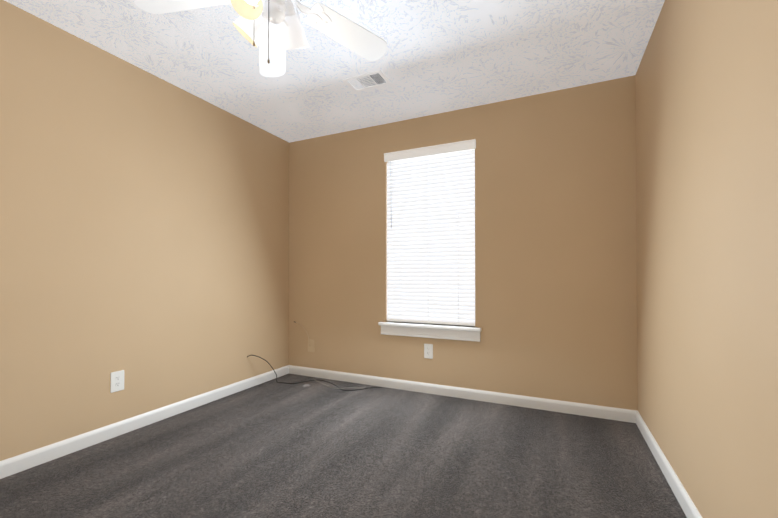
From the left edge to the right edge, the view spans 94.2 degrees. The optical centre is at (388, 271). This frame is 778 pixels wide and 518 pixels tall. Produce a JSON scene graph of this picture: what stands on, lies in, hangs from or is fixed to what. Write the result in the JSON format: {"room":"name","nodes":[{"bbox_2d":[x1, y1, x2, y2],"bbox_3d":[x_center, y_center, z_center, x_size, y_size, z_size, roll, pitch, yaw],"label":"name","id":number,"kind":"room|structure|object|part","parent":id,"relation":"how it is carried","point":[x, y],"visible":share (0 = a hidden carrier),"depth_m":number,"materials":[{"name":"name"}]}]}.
{"room":"empty bedroom","nodes":[
{"label":"empty bedroom","id":0,"kind":"room"},
{"bbox_2d":[0,0,288,460],"bbox_3d":[-1.944,-0.171,2.077,0.140,2.440,4.198,0,-1,25],"label":"wall","id":1,"kind":"structure","parent":0,"point":[144,230],"depth_m":2.34,"materials":[{"name":"beige paint"}]},
{"bbox_2d":[110,370,123,392],"bbox_3d":[-1.745,0.703,2.324,0.008,0.128,0.080,0,-1,25],"label":"electrical outlet","id":2,"kind":"object","parent":1,"relation":"attached to","point":[116,380],"visible":1,"depth_m":2.32,"materials":[{"name":"white plastic"}]},
{"bbox_2d":[0,365,288,478],"bbox_3d":[-1.874,1.006,2.032,0.014,0.085,3.918,0,-1,25],"label":"baseboard","id":3,"kind":"structure","parent":1,"relation":"attached to","point":[25,461],"depth_m":2.32,"materials":[{"name":"white wood"}]},
{"bbox_2d":[4,0,664,142],"bbox_3d":[-0.483,-1.448,1.415,3.359,0.100,4.198,0,-1,25],"label":"ceiling","id":4,"kind":"structure","parent":0,"point":[440,56],"depth_m":2.30,"materials":[{"name":"white paint"}]},
{"bbox_2d":[134,0,386,76],"bbox_3d":[-0.470,-1.104,1.447,1.053,0.588,1.042,0,-1,25],"label":"fan","id":5,"kind":"object","parent":4,"relation":"hanging from","point":[273,29],"visible":1,"depth_m":1.56,"materials":[{"name":"white wood"}]},
{"bbox_3d":[-0.832,-1.112,1.476,0.372,0.077,0.250,0,-1,25],"label":"blade","id":6,"kind":"part","parent":5,"relation":"part of","materials":[{"name":"white wood"}]},
{"bbox_3d":[-0.519,-1.045,1.365,0.120,0.156,0.149,0,-1,25],"label":"lamp shade","id":7,"kind":"part","parent":5,"relation":"part of","materials":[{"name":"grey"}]},
{"bbox_3d":[-0.586,-1.043,1.523,0.149,0.156,0.120,0,-1,25],"label":"lamp shade","id":8,"kind":"part","parent":5,"relation":"part of","materials":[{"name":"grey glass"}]},
{"bbox_3d":[-0.522,-1.063,1.387,0.054,0.076,0.070,0,-1,25],"label":"bulb","id":9,"kind":"part","parent":5,"relation":"part of","materials":[{"name":"white glass"}]},
{"bbox_3d":[-0.468,-0.951,1.416,0.017,0.282,0.026,0,-1,25],"label":"pull chain","id":10,"kind":"part","parent":5,"relation":"part of","materials":[{"name":"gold metal"}]},
{"bbox_3d":[-0.585,-1.109,1.817,0.319,0.077,0.336,0,-1,25],"label":"blade","id":11,"kind":"part","parent":5,"relation":"part of","materials":[{"name":"white"}]},
{"bbox_3d":[-0.474,-1.208,1.479,0.270,0.380,0.270,0,-1,25],"label":"motor","id":12,"kind":"part","parent":5,"relation":"part of","materials":[{"name":"white metal"}]},
{"bbox_3d":[-0.423,-1.096,1.544,0.062,0.114,0.098,0,-1,25],"label":"light arm","id":13,"kind":"part","parent":5,"relation":"part of"},
{"bbox_3d":[-0.428,-1.043,1.590,0.120,0.156,0.149,0,-1,25],"label":"lamp shade","id":14,"kind":"part","parent":5,"relation":"part of","materials":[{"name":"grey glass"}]},
{"bbox_3d":[-0.185,-1.110,1.689,0.271,0.077,0.363,0,-1,25],"label":"blade","id":15,"kind":"part","parent":5,"relation":"part of","materials":[{"name":"white"}]},
{"bbox_2d":[342,70,390,92],"bbox_3d":[-0.160,-1.381,2.627,0.304,0.021,0.192,0,-1,25],"label":"ceiling vent","id":16,"kind":"object","parent":4,"relation":"in","point":[376,72],"visible":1,"depth_m":2.58,"materials":[{"name":"white metal"}]},
{"bbox_2d":[0,374,686,517],"bbox_3d":[-0.483,1.092,1.388,3.359,0.100,4.198,0,-1,25],"label":"floor","id":17,"kind":"structure","parent":0,"point":[272,448],"depth_m":1.96,"materials":[{"name":"carpet"}]},
{"bbox_2d":[247,355,381,390],"bbox_3d":[-0.679,0.911,3.307,1.117,0.310,0.538,0,-1,25],"label":"cords","id":18,"kind":"object","parent":17,"relation":"on","point":[311,380],"visible":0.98,"depth_m":3.36,"materials":[{"name":"black plastic"}]},
{"bbox_2d":[289,75,637,410],"bbox_3d":[0.368,-0.159,3.243,3.079,2.440,0.140,0,-1,25],"label":"wall","id":19,"kind":"structure","parent":0,"point":[555,257],"depth_m":2.89,"materials":[{"name":"beige paint"}]},
{"bbox_2d":[295,322,313,351],"bbox_3d":[-0.873,0.665,3.708,0.233,0.306,0.042,0,-1,25],"label":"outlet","id":20,"kind":"object","parent":19,"relation":"attached to","point":[310,345],"visible":1,"depth_m":3.69,"materials":[{"name":"beige"}]},
{"bbox_2d":[424,344,432,358],"bbox_3d":[0.345,0.694,3.163,0.080,0.128,0.008,0,-1,25],"label":"electrical outlet","id":21,"kind":"object","parent":19,"relation":"attached to","point":[428,350],"visible":1,"depth_m":3.16,"materials":[{"name":"white plastic"}]},
{"bbox_2d":[378,321,481,341],"bbox_3d":[0.344,0.518,3.173,0.932,0.115,0.105,0,-1,25],"label":"window sill","id":22,"kind":"structure","parent":19,"relation":"attached to","point":[440,331],"depth_m":3.13,"materials":[{"name":"white wood"}]},
{"bbox_2d":[389,149,474,321],"bbox_3d":[0.381,-0.314,3.263,0.822,1.550,0.095,0,-1,25],"label":"window","id":23,"kind":"structure","parent":19,"relation":"in","point":[431,155],"depth_m":3.22,"materials":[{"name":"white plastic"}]},
{"bbox_2d":[384,139,475,325],"bbox_3d":[0.350,-0.320,3.185,0.838,1.548,0.084,0,-1,25],"label":"window blinds","id":24,"kind":"object","parent":23,"relation":"attached to","point":[430,239],"visible":0.88,"depth_m":3.18,"materials":[{"name":"white plastic"}]},
{"bbox_3d":[0.351,0.442,3.189,0.815,0.024,0.020,0,-1,25],"label":"rail","id":25,"kind":"part","parent":24,"relation":"part of","materials":[{"name":"white plastic"}]},
{"label":"glass","id":26,"kind":"part","parent":23,"relation":"part of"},
{"bbox_2d":[289,365,636,422],"bbox_3d":[0.336,1.018,3.161,3.079,0.085,0.014,0,-1,25],"label":"baseboard","id":27,"kind":"structure","parent":19,"relation":"attached to","point":[610,413],"depth_m":2.96,"materials":[{"name":"white wood"}]},
{"bbox_2d":[635,0,777,517],"bbox_3d":[0.978,-0.185,0.726,0.140,2.440,4.198,0,-1,25],"label":"wall","id":28,"kind":"structure","parent":0,"point":[706,87],"depth_m":1.31,"materials":[{"name":"beige paint"}]},
{"bbox_2d":[636,411,701,517],"bbox_3d":[0.908,0.992,0.747,0.014,0.085,3.918,0,-1,25],"label":"baseboard","id":29,"kind":"structure","parent":28,"relation":"attached to","point":[687,504],"depth_m":1.78,"materials":[{"name":"white wood"}]}
]}

